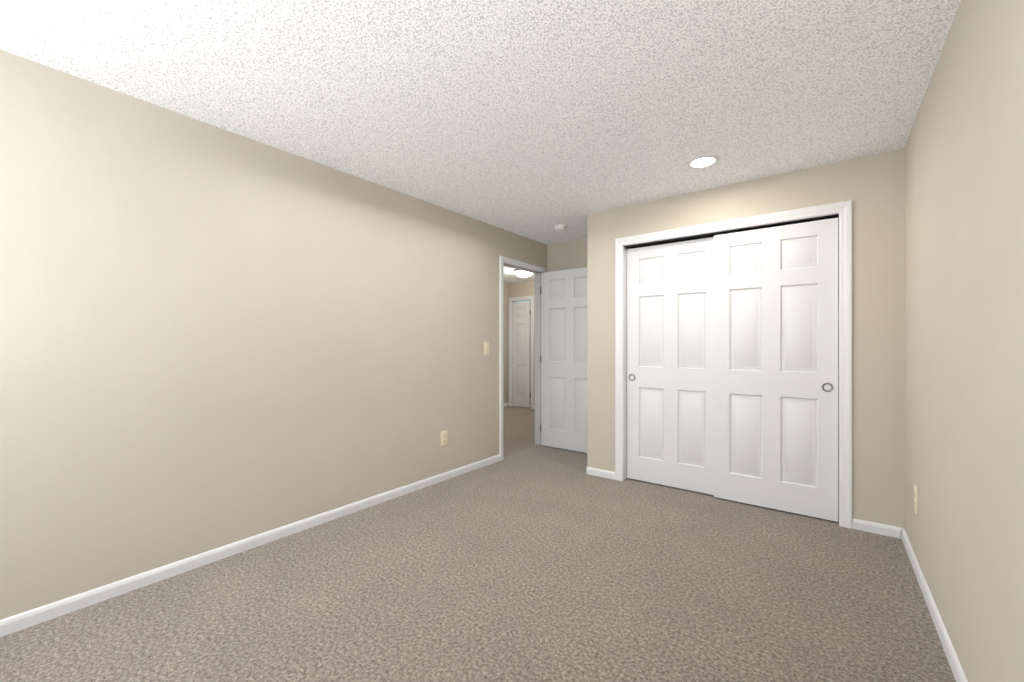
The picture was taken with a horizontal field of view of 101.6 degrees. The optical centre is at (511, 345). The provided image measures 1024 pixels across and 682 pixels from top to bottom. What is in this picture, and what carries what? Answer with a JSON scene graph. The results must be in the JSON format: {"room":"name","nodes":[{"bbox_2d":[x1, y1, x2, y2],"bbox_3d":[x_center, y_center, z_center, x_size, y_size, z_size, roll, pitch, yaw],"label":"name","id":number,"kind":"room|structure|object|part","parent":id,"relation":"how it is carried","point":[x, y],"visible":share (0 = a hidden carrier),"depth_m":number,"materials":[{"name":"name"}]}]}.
{"room":"empty bedroom","nodes":[
{"label":"empty bedroom","id":0,"kind":"room"},
{"bbox_2d":[0,49,546,619],"bbox_3d":[-1.210,-0.010,2.966,0.110,2.400,5.490,0,0,37],"label":"wall","id":1,"kind":"structure","parent":0,"point":[212,337],"depth_m":2.25,"materials":[{"name":"paint"}]},
{"bbox_2d":[0,454,499,636],"bbox_3d":[-1.438,1.157,2.564,0.012,0.065,4.352,0,0,37],"label":"baseboard","id":2,"kind":"structure","parent":1,"relation":"attached to","point":[24,620],"depth_m":2.24,"materials":[{"name":"white wood"}]},
{"bbox_2d":[441,430,447,446],"bbox_3d":[-0.595,0.822,3.680,0.008,0.138,0.086,0,0,37],"label":"outlet","id":3,"kind":"object","parent":1,"relation":"attached to","point":[444,437],"visible":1,"depth_m":3.68,"materials":[{"name":"beige plastic"}]},
{"bbox_2d":[484,342,489,354],"bbox_3d":[-0.248,0.034,4.136,0.011,0.131,0.082,0,0,37],"label":"rocker light switch","id":4,"kind":"object","parent":1,"relation":"attached to","point":[486,348],"visible":1,"depth_m":4.13,"materials":[{"name":"beige plastic"}]},
{"bbox_2d":[499,256,546,460],"bbox_3d":[0.092,0.135,4.686,0.146,2.110,0.880,0,0,37],"label":"door frame","id":5,"kind":"structure","parent":1,"relation":"attached to","point":[537,357],"depth_m":4.82,"materials":[{"name":"white wood"}]},
{"bbox_2d":[540,267,586,452],"bbox_3d":[0.640,0.163,4.716,0.796,2.030,0.159,0,0,37],"label":"door leaf","id":6,"kind":"structure","parent":1,"relation":"in","point":[563,362],"depth_m":4.74,"materials":[{"name":"white wood"}]},
{"bbox_2d":[0,406,955,681],"bbox_3d":[-0.188,1.240,3.560,5.563,0.100,7.670,0,0,37],"label":"floor","id":7,"kind":"structure","parent":0,"point":[526,558],"depth_m":1.94,"materials":[{"name":"beige carpet"}]},
{"bbox_2d":[0,0,960,282],"bbox_3d":[-0.188,-1.260,3.560,5.563,0.100,7.670,0,0,37],"label":"ceiling","id":8,"kind":"structure","parent":0,"point":[537,120],"depth_m":1.92,"materials":[{"name":"white paint"}]},
{"bbox_2d":[514,269,532,277],"bbox_3d":[0.195,-1.146,6.751,0.330,0.128,0.330,0,0,37],"label":"light","id":9,"kind":"object","parent":8,"relation":"attached to","point":[521,273],"visible":0.77,"depth_m":6.66,"materials":[{"name":"white glass"}]},
{"bbox_2d":[554,224,567,230],"bbox_3d":[0.497,-1.188,4.252,0.136,0.043,0.136,0,0,37],"label":"smoke detector","id":10,"kind":"object","parent":8,"relation":"attached to","point":[561,227],"visible":1,"depth_m":4.21,"materials":[{"name":"white plastic"}]},
{"bbox_2d":[687,155,718,168],"bbox_3d":[1.257,-1.206,2.748,0.196,0.009,0.196,0,0,37],"label":"recessed light","id":11,"kind":"object","parent":8,"relation":"in","point":[703,161],"visible":1,"depth_m":2.74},
{"bbox_2d":[503,282,507,403],"bbox_3d":[-1.577,-0.010,6.242,0.110,2.400,5.070,0,0,37],"label":"wall","id":12,"kind":"structure","parent":0,"point":[505,342],"depth_m":8.07,"materials":[{"name":"paint"}]},
{"bbox_2d":[508,280,534,405],"bbox_3d":[2.138,-0.010,6.540,5.453,2.400,0.110,0,0,37],"label":"wall","id":13,"kind":"structure","parent":0,"point":[520,289],"depth_m":7.95,"materials":[{"name":"paint"}]},
{"bbox_2d":[509,295,533,408],"bbox_3d":[0.206,0.133,7.992,0.580,2.115,0.128,0,0,37],"label":"door frame","id":14,"kind":"structure","parent":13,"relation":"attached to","point":[512,347],"depth_m":8.08,"materials":[{"name":"white wood"}]},
{"bbox_2d":[513,301,530,407],"bbox_3d":[0.192,0.175,7.973,0.429,2.000,0.043,0,0,37],"label":"door","id":15,"kind":"structure","parent":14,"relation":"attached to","point":[521,354],"depth_m":7.97,"materials":[{"name":"white wood"}]},
{"bbox_2d":[530,302,530,403],"bbox_3d":[0.462,0.159,8.330,0.476,2.063,0.020,0,0,37],"label":"wall","id":16,"kind":"structure","parent":0,"point":[530,352],"depth_m":8.39,"materials":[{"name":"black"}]},
{"bbox_2d":[547,218,838,492],"bbox_3d":[1.680,-0.010,4.146,3.073,2.400,0.120,0,0,37],"label":"wall","id":17,"kind":"structure","parent":0,"point":[567,255],"depth_m":4.82,"materials":[{"name":"paint"}]},
{"bbox_2d":[587,148,903,527],"bbox_3d":[1.587,-0.010,3.257,2.148,2.400,0.110,0,0,37],"label":"wall","id":18,"kind":"structure","parent":0,"point":[871,187],"depth_m":2.70,"materials":[{"name":"paint"}]},
{"bbox_2d":[586,467,614,479],"bbox_3d":[0.807,1.157,3.772,0.272,0.065,0.012,0,0,37],"label":"baseboard","id":19,"kind":"structure","parent":18,"relation":"attached to","point":[589,470],"depth_m":3.77,"materials":[{"name":"white wood"}]},
{"bbox_2d":[615,200,851,528],"bbox_3d":[1.593,0.125,3.241,1.624,2.130,0.128,0,0,37],"label":"door frame","id":20,"kind":"structure","parent":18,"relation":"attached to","point":[624,363],"depth_m":3.12,"materials":[{"name":"white wood"}]},
{"bbox_3d":[1.331,0.156,3.491,0.760,2.044,0.038,0,0,37],"label":"sliding closet door","id":21,"kind":"part","parent":20,"relation":"part of","materials":[{"name":"white wood"}]},
{"bbox_3d":[1.879,0.156,3.022,0.760,2.044,0.038,0,0,37],"label":"sliding closet door","id":22,"kind":"part","parent":20,"relation":"part of","materials":[{"name":"white wood"}]},
{"bbox_2d":[904,0,1023,681],"bbox_3d":[1.328,-0.010,1.045,0.110,2.400,5.490,0,0,37],"label":"wall","id":23,"kind":"structure","parent":0,"point":[964,311],"depth_m":1.37,"materials":[{"name":"paint"}]},
{"bbox_2d":[914,484,917,515],"bbox_3d":[2.129,0.815,2.201,0.008,0.140,0.088,0,0,37],"label":"outlet","id":24,"kind":"object","parent":23,"relation":"attached to","point":[916,499],"visible":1,"depth_m":2.18,"materials":[{"name":"beige plastic"}]},
{"bbox_2d":[896,527,967,681],"bbox_3d":[1.047,1.157,0.775,0.012,0.065,4.500,0,0,37],"label":"baseboard","id":25,"kind":"structure","parent":23,"relation":"attached to","point":[956,668],"depth_m":1.78,"materials":[{"name":"white wood"}]}
]}

